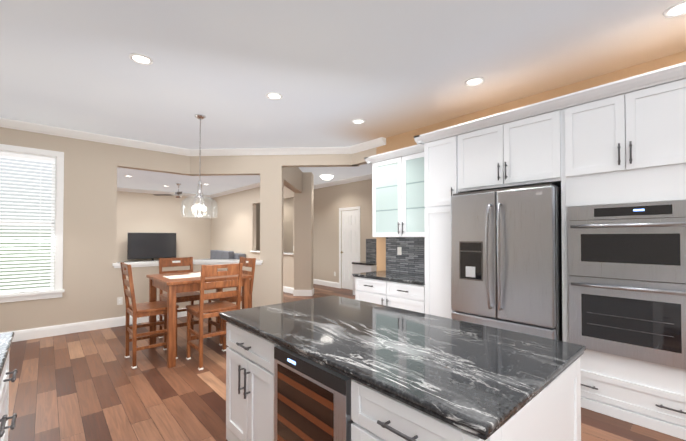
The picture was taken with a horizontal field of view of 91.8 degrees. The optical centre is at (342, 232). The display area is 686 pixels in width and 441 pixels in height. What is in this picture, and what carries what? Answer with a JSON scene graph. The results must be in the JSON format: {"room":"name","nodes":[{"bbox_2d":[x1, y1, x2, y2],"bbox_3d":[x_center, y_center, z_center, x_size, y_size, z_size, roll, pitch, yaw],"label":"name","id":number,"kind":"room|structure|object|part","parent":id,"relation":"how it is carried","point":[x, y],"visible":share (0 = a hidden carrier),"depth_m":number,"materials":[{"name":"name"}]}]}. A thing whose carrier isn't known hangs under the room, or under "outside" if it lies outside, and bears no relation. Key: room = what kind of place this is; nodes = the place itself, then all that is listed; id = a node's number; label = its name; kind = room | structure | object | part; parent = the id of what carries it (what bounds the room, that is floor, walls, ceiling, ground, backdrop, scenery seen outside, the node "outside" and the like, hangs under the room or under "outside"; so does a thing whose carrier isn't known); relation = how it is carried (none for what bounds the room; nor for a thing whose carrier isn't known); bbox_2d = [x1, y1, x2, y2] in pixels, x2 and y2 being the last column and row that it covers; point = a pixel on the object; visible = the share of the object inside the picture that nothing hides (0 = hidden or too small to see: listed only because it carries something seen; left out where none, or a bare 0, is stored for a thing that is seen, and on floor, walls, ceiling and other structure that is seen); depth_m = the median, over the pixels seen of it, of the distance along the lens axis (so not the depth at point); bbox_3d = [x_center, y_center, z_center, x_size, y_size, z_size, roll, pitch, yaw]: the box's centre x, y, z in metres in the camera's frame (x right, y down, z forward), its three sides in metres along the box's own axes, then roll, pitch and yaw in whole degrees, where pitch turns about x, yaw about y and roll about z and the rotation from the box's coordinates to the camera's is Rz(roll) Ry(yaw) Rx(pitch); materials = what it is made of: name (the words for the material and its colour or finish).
{"room":"kitchen","nodes":[
{"label":"kitchen","id":0,"kind":"room"},
{"bbox_2d":[0,127,194,332],"bbox_3d":[-4.413,-0.019,4.199,4.850,2.830,0.140,1,-1,-42],"label":"wall","id":1,"kind":"structure","parent":0,"point":[93,288],"depth_m":4.78,"materials":[{"name":"beige paint"}]},
{"bbox_2d":[0,144,64,302],"bbox_3d":[-4.305,-0.118,4.260,1.140,2.000,0.195,1,-1,-42],"label":"window","id":2,"kind":"structure","parent":1,"relation":"in","point":[58,290],"depth_m":4.54,"materials":[{"name":"white wood"}]},
{"bbox_2d":[0,152,54,293],"bbox_3d":[-4.305,-0.126,4.259,0.922,1.802,0.066,1,-1,-42],"label":"window blinds","id":3,"kind":"object","parent":2,"relation":"attached to","point":[26,158],"visible":1,"depth_m":4.38,"materials":[{"name":"white plastic"}]},
{"bbox_2d":[0,118,189,341],"bbox_3d":[-4.426,-0.019,4.161,4.780,2.830,0.280,1,-1,-42],"label":"trim","id":4,"kind":"structure","parent":1,"relation":"attached to","point":[25,216],"depth_m":4.51,"materials":[{"name":"white wood"}]},
{"bbox_3d":[-4.426,-0.019,4.161,4.780,2.830,0.280,1,-1,-42],"label":"window wall trim","id":5,"kind":"part","parent":4,"relation":"part of","materials":[{"name":"white paint"}]},
{"bbox_2d":[117,297,122,304],"bbox_3d":[-3.367,1.030,5.018,0.070,0.115,0.009,1,-1,-42],"label":"outlet","id":6,"kind":"object","parent":1,"relation":"attached to","point":[119,300],"visible":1,"depth_m":5.02,"materials":[{"name":"white plastic"}]},
{"bbox_2d":[127,233,175,261],"bbox_3d":[-5.956,0.742,10.385,1.700,1.480,0.480,1,-1,-42],"label":"tv","id":7,"kind":"object","parent":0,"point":[152,246],"visible":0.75,"depth_m":10.34,"materials":[{"name":"black plastic"}]},
{"bbox_2d":[116,191,210,261],"bbox_3d":[-6.378,0.068,10.461,7.740,2.830,0.140,1,-1,-42],"label":"wall","id":8,"kind":"structure","parent":0,"point":[143,213],"depth_m":10.87,"materials":[{"name":"beige paint"}]},
{"bbox_2d":[117,187,209,197],"bbox_3d":[-6.883,0.059,9.855,5.900,2.830,0.090,1,-1,-42],"label":"trim","id":9,"kind":"structure","parent":8,"relation":"attached to","point":[147,191],"depth_m":10.56,"materials":[{"name":"white"}]},
{"bbox_2d":[211,186,293,287],"bbox_3d":[-2.843,0.059,9.850,0.120,2.830,5.480,1,-1,-42],"label":"wall","id":10,"kind":"structure","parent":0,"point":[233,225],"depth_m":10.05,"materials":[{"name":"beige paint"}]},
{"bbox_2d":[209,182,293,293],"bbox_3d":[-2.861,0.059,9.833,0.250,2.830,5.480,1,-1,-42],"label":"trim","id":11,"kind":"structure","parent":10,"relation":"attached to","point":[252,186],"depth_m":9.56,"materials":[{"name":"white wood"}]},
{"bbox_2d":[293,288,313,295],"bbox_3d":[-0.912,1.375,7.750,0.432,0.140,0.352,0,-1,3],"label":"trim","id":12,"kind":"structure","parent":10,"relation":"attached to","point":[303,292],"depth_m":7.58,"materials":[{"name":"white wood"}]},
{"bbox_2d":[189,154,358,307],"bbox_3d":[-1.187,0.002,5.683,2.926,2.830,0.140,0,-1,3],"label":"wall","id":13,"kind":"structure","parent":0,"point":[268,273],"depth_m":5.62,"materials":[{"name":"beige paint"}]},
{"bbox_2d":[189,147,350,313],"bbox_3d":[-1.243,0.001,5.666,2.836,2.830,0.280,0,-1,3],"label":"trim","id":14,"kind":"structure","parent":13,"relation":"attached to","point":[273,151],"depth_m":5.59,"materials":[{"name":"white wood"}]},
{"bbox_2d":[256,179,375,287],"bbox_3d":[-0.560,0.053,9.395,0.120,2.830,11.000,1,-1,-42],"label":"wall","id":15,"kind":"structure","parent":0,"point":[330,201],"depth_m":9.06,"materials":[{"name":"beige paint"}]},
{"bbox_2d":[313,174,371,287],"bbox_3d":[-0.638,0.052,9.325,0.090,2.830,11.000,1,-1,-42],"label":"trim","id":16,"kind":"structure","parent":15,"relation":"attached to","point":[329,184],"depth_m":8.86,"materials":[{"name":"white wood"}]},
{"bbox_2d":[339,206,359,289],"bbox_3d":[0.160,0.403,8.477,0.117,2.105,0.780,1,-1,-42],"label":"hall door","id":17,"kind":"structure","parent":15,"relation":"in","point":[350,251],"depth_m":8.52,"materials":[{"name":"white wood"}]},
{"bbox_2d":[366,239,375,261],"bbox_3d":[0.756,0.416,7.816,0.011,0.540,0.600,1,-1,-42],"label":"tile panel","id":18,"kind":"object","parent":15,"relation":"attached to","point":[370,250],"visible":0.64,"depth_m":7.90,"materials":[{"name":"grey tile"}]},
{"bbox_2d":[0,0,685,194],"bbox_3d":[-1.799,-1.446,5.158,10.000,0.050,16.700,1,-1,-42],"label":"ceiling","id":19,"kind":"structure","parent":0,"point":[329,71],"depth_m":2.84,"materials":[{"name":"paint"}]},
{"bbox_2d":[129,53,152,64],"bbox_3d":[-1.686,-1.448,2.779,0.174,0.009,0.174,0,-1,3],"label":"recessed light","id":20,"kind":"object","parent":19,"relation":"in","point":[142,59],"depth_m":2.77,"materials":[{"name":"white"}]},
{"bbox_2d":[153,183,184,197],"bbox_3d":[-4.448,-1.160,9.177,1.207,0.409,1.182,1,-1,-42],"label":"ceiling fan","id":21,"kind":"object","parent":19,"relation":"hanging from","point":[178,194],"visible":0.98,"depth_m":9.15,"materials":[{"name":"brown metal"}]},
{"bbox_2d":[181,114,217,217],"bbox_3d":[-1.754,-0.813,4.077,0.414,1.244,0.414,1,-1,-42],"label":"pendant light","id":22,"kind":"object","parent":19,"relation":"hanging from","point":[199,191],"visible":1,"depth_m":4.06,"materials":[{"name":"silver metal"}]},
{"bbox_3d":[-1.754,-0.336,4.070,0.414,0.290,0.414,1,-1,-42],"label":"lamp shade","id":23,"kind":"part","parent":22,"relation":"part of","materials":[{"name":"clear glass"}]},
{"bbox_3d":[-1.746,-0.881,4.075,0.135,1.107,0.138,1,-1,-42],"label":"canopy chain","id":24,"kind":"part","parent":22,"relation":"part of","materials":[{"name":"silver metal"}]},
{"bbox_2d":[266,92,282,99],"bbox_3d":[-0.724,-1.438,3.503,0.174,0.009,0.174,-1,-1,39],"label":"recessed light","id":25,"kind":"object","parent":19,"relation":"in","point":[272,95],"depth_m":3.50,"materials":[{"name":"white"}]},
{"bbox_2d":[284,167,301,192],"bbox_3d":[-1.057,-1.160,6.669,0.160,0.480,1.810,0,-1,3],"label":"beam","id":26,"kind":"structure","parent":19,"relation":"attached to","point":[293,179],"depth_m":6.69,"materials":[{"name":"beige paint"}]},
{"bbox_2d":[320,175,332,179],"bbox_3d":[-0.394,-1.335,8.087,0.320,0.089,0.320,1,-1,-42],"label":"flush-mount ceiling light","id":27,"kind":"object","parent":19,"relation":"attached to","point":[326,177],"visible":1,"depth_m":7.99,"materials":[{"name":"white glass"}]},
{"bbox_2d":[352,119,364,123],"bbox_3d":[0.197,-1.427,4.272,0.174,0.009,0.174,-1,-1,39],"label":"recessed light","id":28,"kind":"object","parent":19,"relation":"in","point":[356,121],"depth_m":4.27,"materials":[{"name":"white"}]},
{"bbox_2d":[464,77,483,85],"bbox_3d":[1.254,-1.443,3.179,0.174,0.009,0.174,0,-1,21],"label":"recessed light","id":29,"kind":"object","parent":19,"relation":"in","point":[474,81],"depth_m":3.17,"materials":[{"name":"white"}]},
{"bbox_2d":[663,0,685,17],"bbox_3d":[2.202,-1.457,2.162,0.174,0.009,0.174,0,-1,3],"label":"recessed light","id":30,"kind":"object","parent":19,"relation":"in","point":[677,9],"depth_m":2.18,"materials":[{"name":"white"}]},
{"bbox_2d":[8,284,685,440],"bbox_3d":[-1.799,1.434,5.118,10.000,0.050,16.700,1,-1,-42],"label":"floor","id":31,"kind":"structure","parent":0,"point":[92,385],"depth_m":2.87,"materials":[{"name":"brown wood"}]},
{"bbox_2d":[0,332,17,440],"bbox_3d":[-0.722,0.913,-0.415,1.424,0.840,4.600,1,-1,-42],"label":"base cabinet","id":32,"kind":"object","parent":31,"relation":"on","point":[6,339],"depth_m":1.53,"materials":[{"name":"white wood"}]},
{"bbox_2d":[0,332,13,375],"bbox_3d":[-0.732,0.513,-0.418,1.398,0.040,4.600,1,-1,-42],"label":"countertop","id":33,"kind":"structure","parent":32,"relation":"on","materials":[{"name":"black stone"}]},
{"bbox_2d":[120,262,178,368],"bbox_3d":[-2.143,0.859,3.679,0.490,1.060,0.450,1,-1,-42],"label":"chair","id":34,"kind":"object","parent":31,"relation":"on","point":[134,310],"visible":0.85,"depth_m":3.57,"materials":[{"name":"brown wood"}]},
{"bbox_3d":[-2.112,0.820,3.708,0.406,0.030,0.450,1,-1,-42],"label":"seat","id":35,"kind":"part","parent":34,"relation":"part of","materials":[{"name":"brown wood"}]},
{"bbox_2d":[159,257,199,337],"bbox_3d":[-2.164,0.870,4.438,0.450,1.060,0.490,1,-1,-42],"label":"chair","id":36,"kind":"object","parent":31,"relation":"on","point":[193,296],"visible":0.46,"depth_m":4.47,"materials":[{"name":"brown wood"}]},
{"bbox_3d":[-2.136,0.829,4.407,0.450,0.030,0.406,1,-1,-42],"label":"seat","id":37,"kind":"part","parent":36,"relation":"part of","materials":[{"name":"brown wood"}]},
{"bbox_2d":[146,270,252,367],"bbox_3d":[-1.748,0.951,4.031,0.940,0.886,0.940,1,-1,-42],"label":"dining table","id":38,"kind":"object","parent":31,"relation":"on","point":[171,284],"visible":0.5,"depth_m":3.67,"materials":[{"name":"brown wood"}]},
{"bbox_2d":[186,263,242,369],"bbox_3d":[-1.409,0.859,3.638,0.450,1.060,0.490,1,-1,-42],"label":"chair","id":39,"kind":"object","parent":31,"relation":"on","point":[200,309],"visible":0.85,"depth_m":3.51,"materials":[{"name":"brown wood"}]},
{"bbox_3d":[-1.437,0.819,3.670,0.450,0.030,0.406,1,-1,-42],"label":"seat","id":40,"kind":"part","parent":39,"relation":"part of","materials":[{"name":"brown wood"}]},
{"bbox_2d":[210,250,245,258],"bbox_3d":[-3.807,1.013,10.136,0.880,0.930,1.950,1,-1,-42],"label":"sofa","id":41,"kind":"object","parent":31,"relation":"on","point":[218,254],"visible":0.12,"depth_m":9.84,"materials":[{"name":"grey fabric"}]},
{"bbox_2d":[208,257,255,345],"bbox_3d":[-1.485,0.869,4.428,0.490,1.060,0.450,1,-1,-42],"label":"chair","id":42,"kind":"object","parent":31,"relation":"on","point":[251,262],"visible":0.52,"depth_m":4.40,"materials":[{"name":"brown wood"}]},
{"bbox_3d":[-1.516,0.829,4.401,0.406,0.030,0.450,1,-1,-42],"label":"seat","id":43,"kind":"part","parent":42,"relation":"part of","materials":[{"name":"brown wood"}]},
{"bbox_2d":[294,172,313,289],"bbox_3d":[-0.912,0.030,7.769,0.400,2.830,0.320,0,-1,3],"label":"column","id":44,"kind":"structure","parent":31,"relation":"on","point":[303,234],"depth_m":7.61,"materials":[{"name":"beige paint"}]},
{"bbox_2d":[352,261,376,294],"bbox_3d":[0.585,1.064,7.654,0.469,0.760,0.620,1,-1,-42],"label":"bar cabinet","id":45,"kind":"object","parent":31,"relation":"on","point":[363,266],"visible":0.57,"depth_m":7.55,"materials":[{"name":"white wood"}]},
{"bbox_2d":[355,278,379,303],"bbox_3d":[0.606,1.001,4.537,0.628,0.800,0.620,1,-1,-42],"label":"base cabinet","id":46,"kind":"object","parent":31,"relation":"on","point":[367,289],"depth_m":4.39,"materials":[{"name":"white wood"}]},
{"bbox_2d":[380,282,423,312],"bbox_3d":[0.939,0.996,4.164,0.628,0.800,0.620,1,-1,-42],"label":"base cabinet","id":47,"kind":"object","parent":31,"relation":"on","point":[400,295],"depth_m":3.96,"materials":[{"name":"white wood"}]},
{"bbox_2d":[352,270,423,285],"bbox_3d":[0.752,0.578,4.358,0.658,0.040,1.150,1,-1,-42],"label":"countertop","id":48,"kind":"structure","parent":47,"relation":"on","point":[388,275],"depth_m":4.23,"materials":[{"name":"black stone"}]},
{"bbox_2d":[223,319,581,440],"bbox_3d":[0.144,0.964,1.853,0.988,0.800,1.762,1,-1,-42],"label":"kitchen island","id":49,"kind":"object","parent":31,"relation":"on","point":[554,414],"depth_m":1.34,"materials":[{"name":"white wood"}]},
{"bbox_2d":[274,345,352,440],"bbox_3d":[0.056,0.972,1.706,0.614,0.780,0.550,1,-1,-42],"label":"wine cooler","id":50,"kind":"object","parent":49,"relation":"in","point":[312,400],"visible":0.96,"depth_m":1.49,"materials":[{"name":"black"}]},
{"bbox_2d":[219,295,585,438],"bbox_3d":[0.148,0.544,1.868,1.000,0.040,1.800,1,-1,-42],"label":"island countertop","id":51,"kind":"structure","parent":49,"relation":"on","point":[477,378],"depth_m":1.44,"materials":[{"name":"black stone"}]},
{"bbox_2d":[420,130,455,318],"bbox_3d":[1.279,0.181,3.795,0.628,2.420,0.400,1,-1,-42],"label":"tall cabinet","id":52,"kind":"object","parent":31,"relation":"on","point":[437,155],"depth_m":3.61,"materials":[{"name":"white wood"}]},
{"bbox_2d":[451,184,561,340],"bbox_3d":[1.633,0.495,3.222,0.842,1.775,0.910,1,-1,-42],"label":"refrigerator","id":53,"kind":"object","parent":31,"relation":"on","point":[506,258],"visible":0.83,"depth_m":2.91,"materials":[{"name":"silver metal"}]},
{"bbox_2d":[568,338,685,439],"bbox_3d":[2.311,1.142,2.625,0.628,0.466,0.780,1,-1,-42],"label":"base cabinet","id":54,"kind":"object","parent":31,"relation":"on","point":[649,395],"depth_m":2.39,"materials":[{"name":"white wood"}]},
{"bbox_2d":[351,148,375,165],"bbox_3d":[0.361,-1.277,5.408,0.120,0.280,0.600,1,-1,-42],"label":"wall","id":55,"kind":"structure","parent":0,"point":[358,158],"depth_m":5.39,"materials":[{"name":"beige paint"}]},
{"bbox_2d":[372,154,395,237],"bbox_3d":[0.737,-0.478,4.637,0.328,1.080,0.595,1,-1,-42],"label":"upper cabinet","id":56,"kind":"object","parent":0,"relation":"attached to","point":[383,169],"depth_m":4.59,"materials":[{"name":"white wood"}]},
{"bbox_3d":[1.696,-1.056,3.286,0.708,0.078,4.060,1,-1,-42],"label":"crown","id":57,"kind":"part","parent":56,"relation":"part of","materials":[{"name":"white wood"}]},
{"bbox_2d":[396,150,423,237],"bbox_3d":[1.046,-0.483,4.290,0.328,1.080,0.595,1,-1,-42],"label":"upper cabinet","id":58,"kind":"object","parent":0,"relation":"attached to","point":[409,184],"depth_m":4.27,"materials":[{"name":"white wood"}]},
{"bbox_2d":[456,122,495,193],"bbox_3d":[1.589,-0.729,3.461,0.628,0.610,0.530,1,-1,-42],"label":"upper cabinet","id":59,"kind":"object","parent":0,"relation":"attached to","point":[475,146],"depth_m":3.30,"materials":[{"name":"white wood"}]},
{"bbox_2d":[496,106,559,188],"bbox_3d":[1.860,-0.733,3.157,0.628,0.610,0.515,1,-1,-42],"label":"upper cabinet","id":60,"kind":"object","parent":0,"relation":"attached to","point":[527,145],"depth_m":2.94,"materials":[{"name":"white wood"}]},
{"bbox_2d":[376,51,685,270],"bbox_3d":[2.825,-0.040,2.631,0.120,2.830,6.800,1,-1,-42],"label":"wall","id":61,"kind":"structure","parent":0,"point":[402,140],"depth_m":3.58,"materials":[{"name":"brown paint"}]},
{"bbox_2d":[350,137,385,153],"bbox_3d":[0.343,-1.369,5.273,0.090,0.100,0.820,1,-1,-42],"label":"trim","id":62,"kind":"structure","parent":61,"relation":"attached to","point":[371,144],"depth_m":5.19,"materials":[{"name":"white wood"}]},
{"bbox_2d":[560,90,611,209],"bbox_3d":[2.200,-0.628,2.775,0.628,0.831,0.445,1,-1,-42],"label":"upper cabinet","id":63,"kind":"object","parent":0,"relation":"attached to","point":[585,123],"depth_m":2.63,"materials":[{"name":"white wood"}]},
{"bbox_2d":[612,70,685,203],"bbox_3d":[2.421,-0.631,2.527,0.628,0.831,0.450,1,-1,-42],"label":"upper cabinet","id":64,"kind":"object","parent":0,"relation":"attached to","point":[622,141],"depth_m":2.35,"materials":[{"name":"white wood"}]},
{"bbox_2d":[568,200,685,369],"bbox_3d":[2.231,0.346,2.564,0.588,1.115,0.720,1,-1,-42],"label":"double oven","id":65,"kind":"object","parent":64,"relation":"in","point":[627,277],"visible":0.98,"depth_m":2.39,"materials":[{"name":"silver metal"}]}
]}

